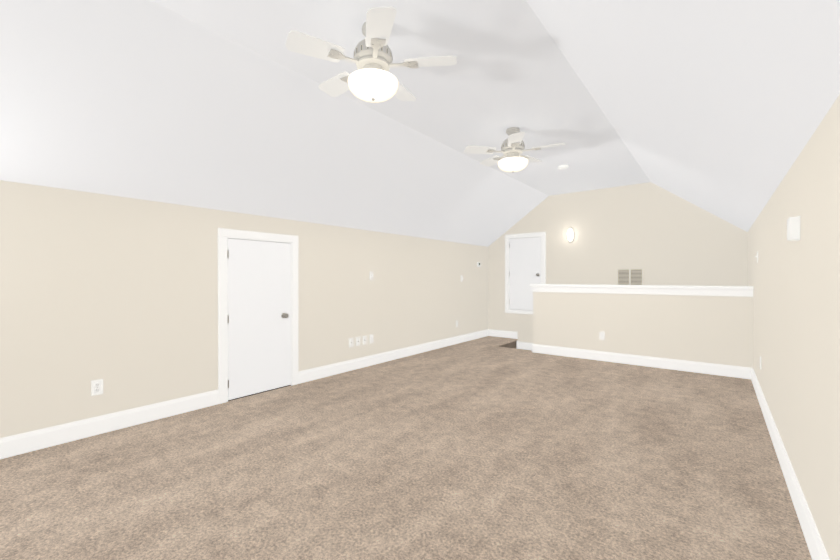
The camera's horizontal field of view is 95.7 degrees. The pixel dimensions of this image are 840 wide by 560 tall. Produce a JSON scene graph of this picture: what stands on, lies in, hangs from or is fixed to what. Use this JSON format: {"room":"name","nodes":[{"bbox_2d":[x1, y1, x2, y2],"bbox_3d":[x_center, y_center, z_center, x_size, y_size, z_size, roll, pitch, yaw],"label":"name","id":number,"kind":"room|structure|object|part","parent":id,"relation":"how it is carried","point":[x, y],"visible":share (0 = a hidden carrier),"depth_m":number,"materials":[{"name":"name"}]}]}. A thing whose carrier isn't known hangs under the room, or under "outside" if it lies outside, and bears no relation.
{"room":"attic bonus room","nodes":[
{"label":"attic bonus room","id":0,"kind":"room"},
{"bbox_2d":[0,180,487,437],"bbox_3d":[-1.125,0.365,4.751,0.120,2.120,8.340,0,0,38],"label":"wall","id":1,"kind":"structure","parent":0,"point":[118,295],"depth_m":3.22,"materials":[{"name":"beige paint"}]},
{"bbox_2d":[91,379,102,395],"bbox_3d":[-2.477,0.825,2.917,0.009,0.116,0.072,0,0,38],"label":"electrical outlet","id":2,"kind":"object","parent":1,"relation":"attached to","point":[96,387],"visible":1,"depth_m":2.91,"materials":[{"name":"white plastic"}]},
{"bbox_2d":[0,390,218,458],"bbox_3d":[-2.734,1.119,2.585,0.016,0.135,2.638,0,0,38],"label":"baseboard","id":3,"kind":"structure","parent":1,"relation":"attached to","point":[18,444],"depth_m":2.92,"materials":[{"name":"white wood"}]},
{"bbox_2d":[349,338,352,346],"bbox_3d":[-0.891,0.814,4.939,0.017,0.116,0.072,0,0,38],"label":"outlet","id":4,"kind":"object","parent":1,"relation":"attached to","point":[350,342],"visible":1,"depth_m":4.93,"materials":[{"name":"white plastic"}]},
{"bbox_2d":[356,337,359,345],"bbox_3d":[-0.817,0.814,5.034,0.017,0.116,0.072,0,0,38],"label":"outlet","id":5,"kind":"object","parent":1,"relation":"attached to","point":[357,341],"visible":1,"depth_m":5.03,"materials":[{"name":"white plastic"}]},
{"bbox_2d":[363,336,366,344],"bbox_3d":[-0.744,0.813,5.128,0.017,0.116,0.072,0,0,38],"label":"outlet","id":6,"kind":"object","parent":1,"relation":"attached to","point":[364,340],"visible":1,"depth_m":5.13,"materials":[{"name":"white plastic"}]},
{"bbox_2d":[369,272,372,279],"bbox_3d":[-0.662,-0.057,5.225,0.022,0.116,0.072,0,0,38],"label":"light switch","id":7,"kind":"object","parent":1,"relation":"attached to","point":[370,275],"visible":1,"depth_m":5.22,"materials":[{"name":"white plastic"}]},
{"bbox_2d":[369,335,373,343],"bbox_3d":[-0.667,0.813,5.233,0.009,0.116,0.072,0,0,38],"label":"electrical outlet","id":8,"kind":"object","parent":1,"relation":"attached to","point":[371,338],"visible":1,"depth_m":5.23,"materials":[{"name":"white plastic"}]},
{"bbox_2d":[298,329,487,383],"bbox_3d":[0.018,1.101,6.107,0.016,0.135,4.561,0,0,38],"label":"baseboard","id":9,"kind":"structure","parent":1,"relation":"attached to","point":[332,369],"depth_m":5.34,"materials":[{"name":"white wood"}]},
{"bbox_2d":[218,228,297,403],"bbox_3d":[-1.629,0.342,3.943,0.079,1.676,0.873,0,0,38],"label":"door","id":10,"kind":"structure","parent":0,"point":[257,312],"depth_m":3.92,"materials":[{"name":"white wood"}]},
{"bbox_2d":[0,336,811,559],"bbox_3d":[0.534,1.307,3.460,4.330,0.250,8.340,0,0,38],"label":"floor","id":11,"kind":"structure","parent":0,"point":[486,448],"depth_m":2.32,"materials":[{"name":"beige carpet"}]},
{"bbox_2d":[0,0,839,246],"bbox_3d":[0.534,-1.148,3.447,4.330,1.140,8.340,0,0,38],"label":"ceiling","id":12,"kind":"structure","parent":0,"point":[719,108],"depth_m":2.64,"materials":[{"name":"white paint"}]},
{"bbox_2d":[285,6,456,102],"bbox_3d":[-0.305,-1.328,2.360,0.969,0.447,0.996,0,0,38],"label":"ceiling fan","id":13,"kind":"object","parent":12,"relation":"hanging from","point":[371,79],"visible":0.98,"depth_m":2.24,"materials":[{"name":"white"}]},
{"bbox_3d":[-0.288,-1.164,2.338,0.310,0.120,0.310,0,0,38],"label":"lamp shade","id":14,"kind":"part","parent":13,"relation":"part of","materials":[{"name":"white glass"}]},
{"bbox_2d":[464,127,565,172],"bbox_3d":[0.987,-1.336,3.943,0.989,0.447,0.982,0,0,38],"label":"ceiling fan","id":15,"kind":"object","parent":12,"relation":"hanging from","point":[512,147],"visible":1,"depth_m":3.87,"materials":[{"name":"white"}]},
{"bbox_3d":[0.962,-1.173,3.938,0.310,0.120,0.310,0,0,38],"label":"lamp shade","id":16,"kind":"part","parent":15,"relation":"part of","materials":[{"name":"white glass"}]},
{"bbox_2d":[558,165,568,169],"bbox_3d":[1.972,-1.547,5.228,0.140,0.038,0.140,0,0,38],"label":"smoke detector","id":17,"kind":"object","parent":12,"relation":"attached to","point":[562,167],"visible":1,"depth_m":5.19,"materials":[{"name":"white plastic"}]},
{"bbox_2d":[505,232,545,313],"bbox_3d":[2.022,-0.123,7.379,0.822,1.571,0.079,0,0,38],"label":"door","id":18,"kind":"structure","parent":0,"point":[525,260],"depth_m":7.42,"materials":[{"name":"white wood"}]},
{"bbox_2d":[488,182,747,342],"bbox_3d":[3.065,1.120,6.698,4.330,5.490,0.120,0,0,38],"label":"wall","id":19,"kind":"structure","parent":0,"point":[660,235],"depth_m":6.35,"materials":[{"name":"beige paint"}]},
{"bbox_2d":[488,329,515,338],"bbox_3d":[1.671,1.092,7.700,0.600,0.135,0.016,0,0,38],"label":"baseboard","id":20,"kind":"structure","parent":19,"relation":"attached to","point":[497,333],"depth_m":7.70,"materials":[{"name":"white wood"}]},
{"bbox_2d":[516,332,532,349],"bbox_3d":[3.271,2.384,6.457,3.459,2.705,0.016,0,0,38],"label":"trim","id":21,"kind":"structure","parent":19,"relation":"attached to","point":[524,345],"depth_m":7.41,"materials":[{"name":"white wood"}]},
{"bbox_2d":[566,227,574,242],"bbox_3d":[2.700,-0.816,6.847,0.140,0.280,0.076,0,0,38],"label":"wall light","id":22,"kind":"object","parent":19,"relation":"attached to","point":[570,234],"depth_m":6.83,"materials":[{"name":"white glass"}]},
{"bbox_2d":[616,268,643,284],"bbox_3d":[3.472,0.002,6.288,0.410,0.410,0.014,0,0,38],"label":"air vent","id":23,"kind":"object","parent":19,"relation":"in","point":[629,276],"visible":0.79,"depth_m":6.28,"materials":[{"name":"beige metal"}]},
{"bbox_2d":[533,292,752,367],"bbox_3d":[2.924,1.991,5.378,2.680,3.762,0.120,0,0,38],"label":"wall","id":24,"kind":"structure","parent":0,"point":[712,329],"depth_m":5.13,"materials":[{"name":"beige paint"}]},
{"bbox_2d":[599,332,604,339],"bbox_3d":[2.640,0.811,5.511,0.072,0.116,0.009,0,0,38],"label":"electrical outlet","id":25,"kind":"object","parent":24,"relation":"attached to","point":[601,335],"visible":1,"depth_m":5.51,"materials":[{"name":"white plastic"}]},
{"bbox_2d":[532,344,747,378],"bbox_3d":[2.867,1.105,5.345,2.656,0.135,0.036,0,0,38],"label":"baseboard","id":26,"kind":"structure","parent":24,"relation":"attached to","point":[682,365],"depth_m":5.15,"materials":[{"name":"white wood"}]},
{"bbox_2d":[530,284,753,289],"bbox_3d":[2.909,0.091,5.380,2.720,0.038,0.200,0,0,38],"label":"trim","id":27,"kind":"structure","parent":24,"relation":"on","point":[655,286],"depth_m":5.11,"materials":[{"name":"white wood"}]},
{"bbox_2d":[532,287,752,296],"bbox_3d":[2.918,0.152,5.373,2.697,0.085,0.154,0,0,38],"label":"trim","id":28,"kind":"structure","parent":24,"relation":"attached to","point":[706,292],"depth_m":5.12,"materials":[{"name":"white wood"}]},
{"bbox_2d":[747,94,839,559],"bbox_3d":[2.193,1.604,2.166,0.120,4.570,8.340,0,0,38],"label":"wall","id":29,"kind":"structure","parent":0,"point":[795,284],"depth_m":1.81,"materials":[{"name":"beige paint"}]},
{"bbox_2d":[748,367,829,559],"bbox_3d":[1.792,1.123,1.760,0.016,0.135,6.970,0,0,38],"label":"baseboard","id":30,"kind":"structure","parent":29,"relation":"attached to","point":[817,550],"depth_m":2.02,"materials":[{"name":"white wood"}]},
{"bbox_2d":[787,216,799,240],"bbox_3d":[1.974,-0.271,2.009,0.042,0.126,0.083,0,0,38],"label":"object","id":31,"kind":"structure","parent":29,"relation":"attached to","point":[793,228],"depth_m":1.98,"materials":[{"name":"white plastic"}]},
{"bbox_3d":[2.979,2.693,6.069,3.680,2.550,1.230,0,0,38],"label":"stairwell","id":32,"kind":"object","parent":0,"visible":0},
{"bbox_2d":[499,341,524,349],"bbox_3d":[2.950,2.526,6.078,3.418,2.635,0.958,0,0,38],"label":"stair steps","id":33,"kind":"structure","parent":32,"relation":"on","point":[512,345],"depth_m":7.31,"materials":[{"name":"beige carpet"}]}
]}

